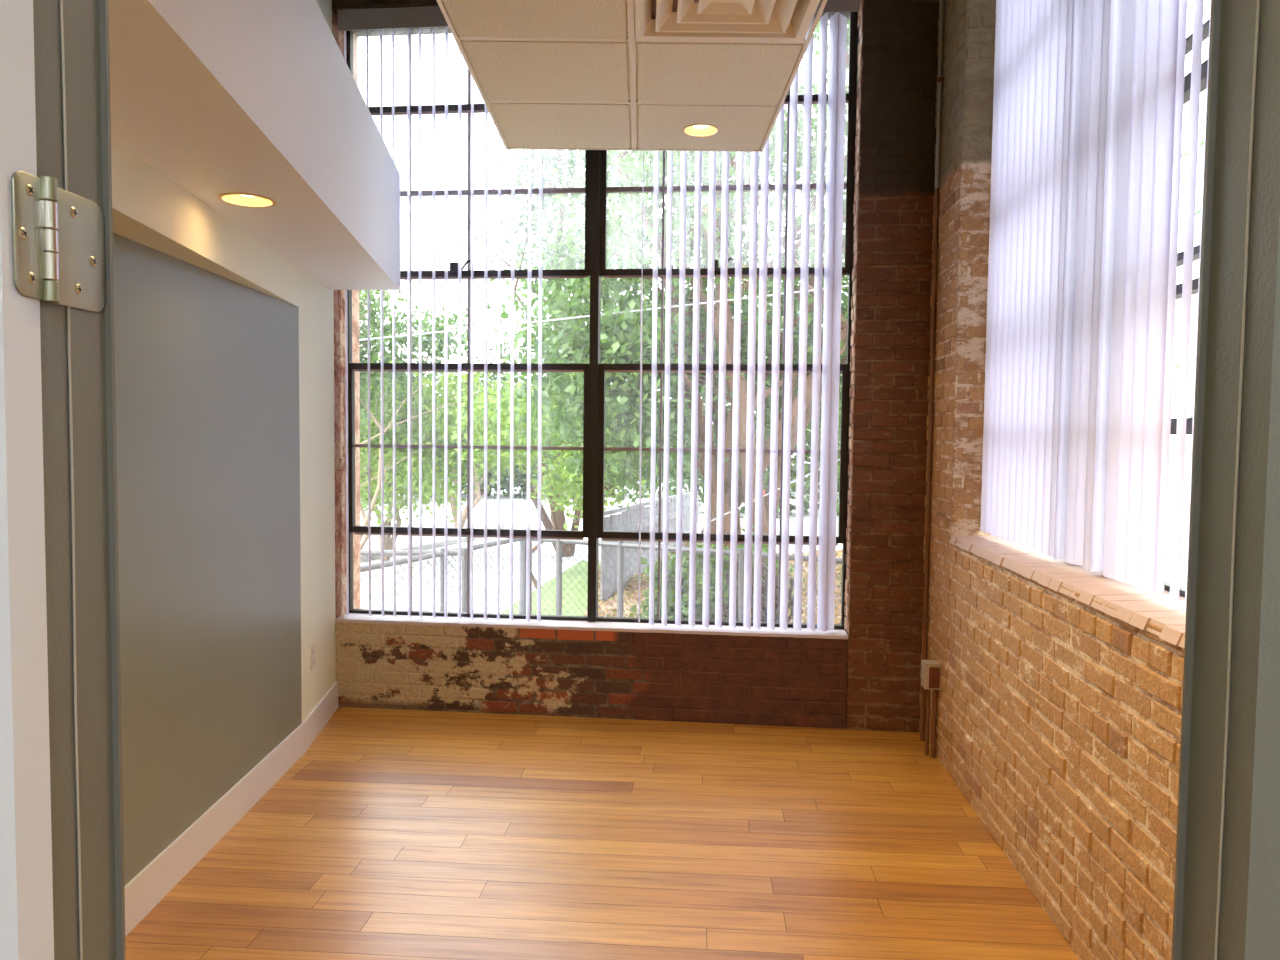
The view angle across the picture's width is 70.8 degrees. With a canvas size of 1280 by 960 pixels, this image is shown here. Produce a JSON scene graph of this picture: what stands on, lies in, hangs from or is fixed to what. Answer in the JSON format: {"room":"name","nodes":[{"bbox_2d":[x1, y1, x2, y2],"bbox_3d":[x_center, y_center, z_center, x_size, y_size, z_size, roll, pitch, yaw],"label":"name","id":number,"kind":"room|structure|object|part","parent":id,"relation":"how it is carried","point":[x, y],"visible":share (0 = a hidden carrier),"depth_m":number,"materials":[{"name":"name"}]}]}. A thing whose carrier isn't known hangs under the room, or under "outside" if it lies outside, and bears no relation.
{"room":"empty office room","nodes":[
{"label":"empty office room","id":0,"kind":"room"},
{"bbox_2d":[111,0,335,885],"bbox_3d":[-1.698,-0.730,2.711,0.602,4.150,4.164,0,3,-7],"label":"wall","id":1,"kind":"structure","parent":0,"point":[224,347],"depth_m":3.21,"materials":[{"name":"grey paint"}]},
{"bbox_2d":[124,681,338,936],"bbox_3d":[-1.540,1.272,2.848,0.068,0.140,4.140,1,3,-2],"label":"baseboard","id":2,"kind":"structure","parent":1,"relation":"attached to","point":[162,874],"depth_m":3.28,"materials":[{"name":"white paint"}]},
{"bbox_2d":[108,0,399,289],"bbox_3d":[-1.206,-1.186,2.669,0.429,0.595,4.117,0,3,-7],"label":"soffit","id":3,"kind":"structure","parent":1,"relation":"attached to","point":[258,97],"depth_m":2.51,"materials":[{"name":"white paint"}]},
{"bbox_2d":[217,193,276,207],"bbox_3d":[-1.260,-0.921,2.888,0.176,0.053,0.176,1,3,0],"label":"recessed light","id":4,"kind":"object","parent":3,"relation":"attached to","point":[239,199],"visible":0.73,"depth_m":2.94,"materials":[{"name":"beige glass"}]},
{"bbox_2d":[311,643,314,669],"bbox_3d":[-1.594,0.862,4.389,0.007,0.115,0.070,0,3,-7],"label":"wall outlet","id":5,"kind":"object","parent":1,"relation":"attached to","point":[313,645],"visible":1,"depth_m":4.38,"materials":[{"name":"beige plastic"}]},
{"bbox_2d":[337,6,448,618],"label":"vertical blind","id":6,"kind":"object","parent":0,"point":[428,16],"depth_m":4.78,"materials":[{"name":"grey plastic"}]},
{"bbox_2d":[125,707,1078,959],"bbox_3d":[0.408,1.489,1.543,7.450,0.120,9.334,1,3,0],"label":"floor","id":7,"kind":"structure","parent":0,"point":[397,834],"depth_m":3.20,"materials":[{"name":"brown wood"}]},
{"bbox_2d":[436,0,827,151],"bbox_3d":[-0.021,-2.151,2.779,1.234,1.282,3.049,1,3,0],"label":"ceiling","id":8,"kind":"structure","parent":0,"point":[548,74],"depth_m":3.45,"materials":[{"name":"tile"}]},
{"bbox_2d":[682,124,719,136],"bbox_3d":[0.274,-1.591,4.037,0.172,0.053,0.172,1,3,0],"label":"recessed light","id":9,"kind":"object","parent":8,"relation":"in","point":[694,130],"visible":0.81,"depth_m":4.09,"materials":[{"name":"beige glass"}]},
{"bbox_2d":[634,0,819,41],"bbox_3d":[0.274,-1.541,2.829,0.584,0.075,0.584,1,3,0],"label":"ceiling vent","id":10,"kind":"object","parent":8,"relation":"in","point":[674,20],"visible":1,"depth_m":2.97,"materials":[{"name":"beige metal"}]},
{"bbox_2d":[332,0,939,731],"bbox_3d":[-0.045,-0.817,4.812,3.766,4.150,0.347,1,3,6],"label":"wall","id":11,"kind":"structure","parent":0,"point":[864,674],"depth_m":4.62,"materials":[{"name":"brick"}]},
{"bbox_2d":[458,48,461,619],"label":"vertical blind","id":12,"kind":"object","parent":11,"relation":"attached to","point":[459,53],"depth_m":4.78,"materials":[{"name":"grey plastic"}]},
{"bbox_2d":[470,75,473,619],"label":"vertical blind","id":13,"kind":"object","parent":11,"relation":"attached to","point":[472,81],"depth_m":4.78,"materials":[{"name":"grey plastic"}]},
{"bbox_2d":[484,105,487,619],"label":"vertical blind","id":14,"kind":"object","parent":11,"relation":"attached to","point":[486,110],"depth_m":4.79,"materials":[{"name":"grey plastic"}]},
{"bbox_2d":[497,133,500,620],"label":"vertical blind","id":15,"kind":"object","parent":11,"relation":"attached to","point":[499,138],"depth_m":4.78,"materials":[{"name":"grey plastic"}]},
{"bbox_2d":[509,149,514,620],"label":"vertical blind","id":16,"kind":"object","parent":11,"relation":"attached to","point":[512,150],"depth_m":4.77,"materials":[{"name":"grey plastic"}]},
{"bbox_2d":[526,149,531,621],"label":"vertical blind","id":17,"kind":"object","parent":11,"relation":"attached to","point":[529,150],"depth_m":4.76,"materials":[{"name":"grey plastic"}]},
{"bbox_2d":[537,149,542,621],"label":"vertical blind","id":18,"kind":"object","parent":11,"relation":"attached to","point":[540,150],"depth_m":4.76,"materials":[{"name":"grey plastic"}]},
{"bbox_3d":[-0.282,0.779,4.865,2.735,0.017,0.247,1,3,6],"label":"window sill","id":19,"kind":"part","parent":11,"relation":"part of","materials":[{"name":"grey paint"}]},
{"bbox_2d":[346,12,857,628],"bbox_3d":[-0.260,-0.847,4.829,2.735,3.236,0.116,1,3,6],"label":"window","id":20,"kind":"structure","parent":11,"relation":"in","point":[596,189],"depth_m":4.84,"materials":[{"name":"black metal"}]},
{"bbox_3d":[-0.921,-2.220,4.840,1.350,0.430,0.038,1,3,6],"label":"sash frame","id":21,"kind":"part","parent":20,"relation":"part of","materials":[{"name":"black metal"}]},
{"bbox_3d":[-0.943,-0.167,4.943,1.350,0.906,0.038,1,3,6],"label":"sash frame","id":22,"kind":"part","parent":20,"relation":"part of","materials":[{"name":"black metal"}]},
{"bbox_3d":[-0.928,-1.563,4.873,1.350,0.885,0.038,1,3,6],"label":"sash frame","id":23,"kind":"part","parent":20,"relation":"part of","materials":[{"name":"black metal"}]},
{"bbox_3d":[0.427,-0.145,4.800,1.313,0.906,0.038,1,3,6],"label":"sash frame","id":24,"kind":"part","parent":20,"relation":"part of","materials":[{"name":"black metal"}]},
{"bbox_3d":[0.442,-1.541,4.730,1.313,0.885,0.038,1,3,6],"label":"sash frame","id":25,"kind":"part","parent":20,"relation":"part of","materials":[{"name":"black metal"}]},
{"bbox_3d":[0.449,-2.197,4.697,1.313,0.430,0.038,1,3,6],"label":"sash frame","id":26,"kind":"part","parent":20,"relation":"part of","materials":[{"name":"black metal"}]},
{"bbox_2d":[649,151,658,625],"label":"vertical blind","id":27,"kind":"object","parent":11,"relation":"attached to","point":[656,153],"depth_m":4.70,"materials":[{"name":"grey plastic"}]},
{"bbox_2d":[661,151,672,626],"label":"vertical blind","id":28,"kind":"object","parent":11,"relation":"attached to","point":[670,153],"depth_m":4.69,"materials":[{"name":"grey plastic"}]},
{"bbox_2d":[675,151,686,626],"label":"vertical blind","id":29,"kind":"object","parent":11,"relation":"attached to","point":[683,189],"depth_m":4.69,"materials":[{"name":"grey plastic"}]},
{"bbox_2d":[689,151,701,626],"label":"vertical blind","id":30,"kind":"object","parent":11,"relation":"attached to","point":[698,154],"depth_m":4.68,"materials":[{"name":"grey plastic"}]},
{"bbox_2d":[702,151,715,627],"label":"vertical blind","id":31,"kind":"object","parent":11,"relation":"attached to","point":[712,154],"depth_m":4.68,"materials":[{"name":"grey plastic"}]},
{"bbox_2d":[715,151,729,627],"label":"vertical blind","id":32,"kind":"object","parent":11,"relation":"attached to","point":[725,154],"depth_m":4.67,"materials":[{"name":"grey plastic"}]},
{"bbox_2d":[729,152,743,628],"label":"vertical blind","id":33,"kind":"object","parent":11,"relation":"attached to","point":[740,155],"depth_m":4.66,"materials":[{"name":"grey plastic"}]},
{"bbox_2d":[743,135,769,629],"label":"vertical blind","id":34,"kind":"object","parent":11,"relation":"attached to","point":[765,154],"depth_m":4.65,"materials":[{"name":"grey plastic"}]},
{"bbox_2d":[767,103,783,629],"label":"vertical blind","id":35,"kind":"object","parent":11,"relation":"attached to","point":[780,119],"depth_m":4.63,"materials":[{"name":"grey plastic"}]},
{"bbox_2d":[780,68,798,629],"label":"vertical blind","id":36,"kind":"object","parent":11,"relation":"attached to","point":[794,86],"depth_m":4.62,"materials":[{"name":"grey plastic"}]},
{"bbox_2d":[793,33,813,630],"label":"vertical blind","id":37,"kind":"object","parent":11,"relation":"attached to","point":[808,75],"depth_m":4.61,"materials":[{"name":"grey plastic"}]},
{"bbox_2d":[807,0,859,631],"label":"vertical blind","id":38,"kind":"object","parent":11,"relation":"attached to","point":[829,222],"depth_m":4.60,"materials":[{"name":"grey plastic"}]},
{"bbox_2d":[919,0,1185,959],"bbox_3d":[1.457,-0.687,2.553,0.354,4.150,3.890,1,3,5],"label":"wall","id":39,"kind":"structure","parent":0,"point":[1059,696],"depth_m":3.04,"materials":[{"name":"brown brick"}]},
{"bbox_2d":[925,689,929,754],"bbox_3d":[1.361,1.138,4.257,0.016,0.327,0.016,1,3,0],"label":"conduit","id":40,"kind":"object","parent":39,"relation":"attached to","point":[928,690],"visible":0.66,"depth_m":4.25,"materials":[{"name":"brown metal"}]},
{"bbox_2d":[921,660,940,689],"bbox_3d":[1.367,0.915,4.227,0.071,0.120,0.087,1,3,5],"label":"junction box","id":41,"kind":"object","parent":39,"relation":"attached to","point":[930,669],"visible":1,"depth_m":4.19,"materials":[{"name":"beige paint"}]},
{"bbox_2d":[920,0,944,740],"bbox_3d":[1.425,-0.779,4.364,0.032,4.148,0.042,1,3,0],"label":"pipe","id":42,"kind":"object","parent":39,"relation":"attached to","point":[940,80],"visible":1,"depth_m":4.36,"materials":[{"name":"brown metal"}]},
{"bbox_2d":[930,690,936,757],"bbox_3d":[1.380,1.139,4.226,0.027,0.329,0.027,1,3,0],"label":"conduit","id":43,"kind":"object","parent":39,"relation":"attached to","point":[933,736],"visible":1,"depth_m":4.22,"materials":[{"name":"brown metal"}]},
{"bbox_3d":[1.437,0.312,2.994,0.274,0.045,2.067,1,3,5],"label":"window sill","id":44,"kind":"part","parent":39,"relation":"part of","materials":[{"name":"beige brick"}]},
{"bbox_2d":[980,0,1210,601],"bbox_3d":[1.459,-1.026,2.931,0.080,2.621,2.057,1,3,5],"label":"vertical blind","id":45,"kind":"object","parent":39,"relation":"attached to","point":[1088,95],"visible":0.87,"depth_m":2.87,"materials":[{"name":"grey plastic"}]},
{"bbox_2d":[1164,19,1209,596],"bbox_3d":[1.555,-1.020,2.919,0.085,2.660,2.068,1,3,5],"label":"window","id":46,"kind":"structure","parent":39,"relation":"in","point":[1187,80],"depth_m":2.46,"materials":[{"name":"black metal"}]},
{"bbox_3d":[1.565,-1.020,2.918,0.045,2.660,2.068,1,3,5],"label":"frame","id":47,"kind":"part","parent":46,"relation":"part of","materials":[{"name":"black metal"}]},
{"bbox_3d":[-0.042,-0.608,0.634,4.299,4.150,0.202,1,3,0],"label":"wall","id":48,"kind":"structure","parent":0,"visible":0},
{"bbox_2d":[0,0,105,959],"bbox_3d":[-0.815,0.426,0.690,0.810,2.038,0.115,1,3,3],"label":"door","id":49,"kind":"structure","parent":48,"relation":"in","point":[26,883],"depth_m":0.61,"materials":[{"name":"white paint"}]},
{"bbox_3d":[-0.414,-0.166,0.610,0.002,0.083,0.026,1,3,3],"label":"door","id":50,"kind":"part","parent":49,"relation":"part of","materials":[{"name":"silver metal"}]},
{"bbox_3d":[-0.412,-0.168,0.646,0.012,0.085,0.101,1,3,0],"label":"door hinge","id":51,"kind":"part","parent":49,"relation":"part of","materials":[{"name":"silver metal"}]},
{"bbox_2d":[33,0,125,959],"bbox_3d":[-0.458,0.431,0.693,0.083,2.060,0.077,1,3,0],"label":"trim","id":52,"kind":"structure","parent":48,"relation":"attached to","point":[72,60],"depth_m":0.68,"materials":[{"name":"grey paint"}]},
{"bbox_2d":[1172,0,1279,959],"bbox_3d":[0.452,0.442,0.663,0.078,2.060,0.080,1,3,0],"label":"trim","id":53,"kind":"structure","parent":48,"relation":"attached to","point":[1227,888],"depth_m":0.64,"materials":[{"name":"grey paint"}]},
{"label":"outside","id":54,"kind":"structure","parent":0,"visible":0},
{"bbox_2d":[359,285,847,340],"bbox_3d":[-1.233,-1.542,8.634,8.722,0.945,0.016,1,3,4],"label":"cable","id":55,"kind":"object","parent":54,"point":[845,285],"visible":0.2,"depth_m":8.60,"materials":[{"name":"grey plastic"}]},
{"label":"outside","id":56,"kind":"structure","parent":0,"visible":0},
{"bbox_2d":[661,459,839,544],"bbox_3d":[1.752,-0.120,8.804,3.331,1.713,0.016,1,3,7],"label":"cable","id":57,"kind":"object","parent":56,"point":[838,459],"visible":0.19,"depth_m":8.91,"materials":[{"name":"grey plastic"}]},
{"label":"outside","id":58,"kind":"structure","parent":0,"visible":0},
{"bbox_2d":[360,462,1190,612],"bbox_3d":[-0.008,0.749,30.075,120.000,0.300,120.000,1,3,0],"label":"ground","id":59,"kind":"structure","parent":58,"point":[519,517],"depth_m":16.88,"materials":[{"name":"grey concrete"}]},
{"bbox_2d":[360,547,466,611],"bbox_3d":[-2.447,1.120,6.706,2.340,1.241,0.051,0,3,-4],"label":"fence","id":60,"kind":"object","parent":59,"relation":"on","point":[363,553],"visible":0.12,"depth_m":6.74,"materials":[{"name":"grey metal"}]},
{"bbox_3d":[-2.441,0.540,6.677,2.337,0.044,0.044,0,3,-4],"label":"rail","id":61,"kind":"part","parent":60,"relation":"part of","materials":[{"name":"grey metal"}]},
{"bbox_3d":[-1.319,1.128,6.793,0.051,1.240,0.051,1,3,0],"label":"post","id":62,"kind":"part","parent":60,"relation":"part of","materials":[{"name":"grey metal"}]},
{"bbox_2d":[360,345,466,501],"bbox_3d":[-9.457,-1.744,26.928,10.030,5.721,5.348,1,3,4],"label":"leafy tree","id":63,"kind":"object","parent":59,"relation":"on","point":[416,345],"visible":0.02,"depth_m":26.84,"materials":[{"name":"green plant"}]},
{"bbox_2d":[359,235,483,549],"bbox_3d":[-4.112,-0.961,12.925,3.741,4.874,2.142,0,3,-8],"label":"leafy tree","id":64,"kind":"object","parent":59,"relation":"on","point":[374,308],"visible":0.41,"depth_m":12.96,"materials":[{"name":"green plant"}]},
{"bbox_2d":[360,523,504,562],"bbox_3d":[-4.191,1.180,16.534,1.242,0.100,7.425,2,3,25],"label":"curb","id":65,"kind":"object","parent":59,"relation":"on","point":[426,545],"visible":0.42,"depth_m":16.48,"materials":[{"name":"grey concrete"}]},
{"bbox_2d":[360,538,522,612],"bbox_3d":[-1.498,1.130,6.716,0.052,1.242,2.300,2,3,24],"label":"fence","id":66,"kind":"object","parent":59,"relation":"on","point":[440,554],"visible":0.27,"depth_m":6.72,"materials":[{"name":"grey metal"}]},
{"bbox_3d":[-1.491,0.550,6.687,0.044,0.044,2.297,2,3,24],"label":"rail","id":67,"kind":"part","parent":66,"relation":"part of","materials":[{"name":"grey metal"}]},
{"bbox_3d":[-1.477,1.127,6.763,0.051,1.240,0.051,1,3,0],"label":"post","id":68,"kind":"part","parent":66,"relation":"part of","materials":[{"name":"grey metal"}]},
{"bbox_2d":[360,231,546,561],"bbox_3d":[-3.608,-1.357,14.400,4.330,5.531,3.137,0,3,-10],"label":"leafy tree","id":69,"kind":"object","parent":59,"relation":"on","point":[401,429],"visible":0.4,"depth_m":13.97,"materials":[{"name":"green plant"}]},
{"bbox_2d":[360,356,549,527],"bbox_3d":[-4.135,-0.817,18.987,5.601,4.001,3.382,0,3,-3],"label":"leafy tree","id":70,"kind":"object","parent":59,"relation":"on","point":[478,493],"visible":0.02,"depth_m":18.68,"materials":[{"name":"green plant"}]},
{"bbox_2d":[406,392,562,498],"bbox_3d":[-5.434,-1.015,29.885,8.919,4.371,5.525,1,3,9],"label":"leafy tree","id":71,"kind":"object","parent":59,"relation":"on","point":[504,484],"visible":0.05,"depth_m":29.23,"materials":[{"name":"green plant"}]},
{"bbox_2d":[436,373,649,587],"bbox_3d":[-1.416,0.002,12.437,3.040,3.056,1.953,2,3,25],"label":"leafy tree","id":72,"kind":"object","parent":59,"relation":"on","point":[559,488],"visible":0.37,"depth_m":12.18,"materials":[{"name":"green plant"}]},
{"bbox_2d":[426,121,667,556],"bbox_3d":[-0.796,-3.236,15.579,5.097,9.299,4.386,0,3,-21],"label":"leafy tree","id":73,"kind":"object","parent":59,"relation":"on","point":[560,516],"visible":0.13,"depth_m":14.98,"materials":[{"name":"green plant"}]},
{"bbox_2d":[501,560,599,615],"bbox_3d":[-1.217,1.505,11.490,1.400,0.020,6.800,1,3,0],"label":"lawn","id":74,"kind":"structure","parent":59,"relation":"on","point":[583,564],"depth_m":11.67,"materials":[{"name":"green plant"}]},
{"bbox_2d":[491,408,690,497],"bbox_3d":[-0.647,-1.367,30.998,9.171,4.940,5.754,1,3,0],"label":"leafy tree","id":75,"kind":"object","parent":59,"relation":"on","point":[644,476],"visible":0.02,"depth_m":30.75,"materials":[{"name":"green plant"}]},
{"bbox_2d":[600,491,698,600],"bbox_3d":[0.264,0.867,12.967,0.080,1.180,4.640,2,3,18],"label":"fence","id":76,"kind":"object","parent":59,"relation":"on","point":[627,521],"visible":0.3,"depth_m":11.85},
{"bbox_3d":[0.250,0.445,12.888,0.080,0.330,4.519,2,3,18],"label":"rail","id":77,"kind":"part","parent":76,"relation":"part of","materials":[{"name":"grey wood"}]},
{"bbox_2d":[519,538,841,623],"bbox_3d":[0.766,1.145,6.910,4.061,1.241,0.105,2,3,27],"label":"fence","id":78,"kind":"object","parent":59,"relation":"on","point":[621,545],"visible":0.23,"depth_m":7.37,"materials":[{"name":"grey metal"}]},
{"bbox_3d":[-0.994,1.081,7.805,0.109,1.240,0.109,1,3,0],"label":"post","id":79,"kind":"part","parent":78,"relation":"part of","materials":[{"name":"grey metal"}]},
{"bbox_3d":[-0.690,1.092,7.653,0.051,1.240,0.051,1,3,0],"label":"post","id":80,"kind":"part","parent":78,"relation":"part of","materials":[{"name":"grey metal"}]},
{"bbox_3d":[-0.163,1.111,7.390,0.051,1.240,0.051,1,3,0],"label":"post","id":81,"kind":"part","parent":78,"relation":"part of","materials":[{"name":"grey metal"}]},
{"bbox_3d":[0.794,0.566,6.886,4.025,0.044,0.044,2,3,27],"label":"rail","id":82,"kind":"part","parent":78,"relation":"part of","materials":[{"name":"grey metal"}]},
{"bbox_3d":[0.776,1.144,6.921,0.051,1.240,0.051,1,3,0],"label":"post","id":83,"kind":"part","parent":78,"relation":"part of","materials":[{"name":"grey metal"}]},
{"bbox_2d":[629,524,793,620],"bbox_3d":[0.653,1.032,8.223,1.566,1.283,0.976,1,3,8],"label":"bush","id":84,"kind":"object","parent":59,"relation":"on","point":[699,564],"visible":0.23,"depth_m":8.07,"materials":[{"name":"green plant"}]},
{"bbox_2d":[585,556,841,623],"bbox_3d":[2.065,1.399,10.332,5.400,0.358,9.500,1,3,0],"label":"mound","id":85,"kind":"object","parent":59,"relation":"on","point":[805,568],"visible":0.01,"depth_m":10.62,"materials":[{"name":"soil"}]},
{"bbox_2d":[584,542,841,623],"bbox_3d":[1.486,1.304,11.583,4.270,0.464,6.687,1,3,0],"label":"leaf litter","id":86,"kind":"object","parent":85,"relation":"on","point":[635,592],"visible":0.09,"depth_m":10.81,"materials":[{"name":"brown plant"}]},
{"bbox_2d":[722,557,793,621],"bbox_3d":[0.909,1.075,7.058,0.608,1.029,0.513,1,3,0],"label":"vine tangle","id":87,"kind":"object","parent":85,"relation":"on","point":[765,581],"visible":0.11,"depth_m":7.02,"materials":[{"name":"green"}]},
{"bbox_2d":[608,254,846,517],"bbox_3d":[3.462,-2.304,23.973,9.132,7.949,5.810,1,3,-2],"label":"leafy tree","id":88,"kind":"object","parent":59,"relation":"on","point":[671,484],"visible":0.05,"depth_m":23.45,"materials":[{"name":"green plant"}]},
{"bbox_2d":[779,462,838,507],"bbox_3d":[5.299,0.098,27.036,4.300,1.420,1.720,1,3,0],"label":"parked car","id":89,"kind":"object","parent":59,"relation":"on","point":[792,493],"visible":0.02,"depth_m":26.21,"materials":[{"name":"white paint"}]},
{"bbox_2d":[462,5,1203,549],"bbox_3d":[1.911,-2.152,9.713,7.591,7.762,4.289,1,3,0],"label":"leafy tree","id":90,"kind":"object","parent":59,"relation":"on","point":[620,333],"visible":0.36,"depth_m":9.14,"materials":[{"name":"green plant"}]},
{"bbox_2d":[804,302,1194,512],"bbox_3d":[8.021,-2.148,20.976,8.850,8.196,5.599,0,3,-11],"label":"leafy tree","id":91,"kind":"object","parent":59,"relation":"on","point":[1175,365],"visible":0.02,"depth_m":20.70,"materials":[{"name":"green plant"}]}
]}

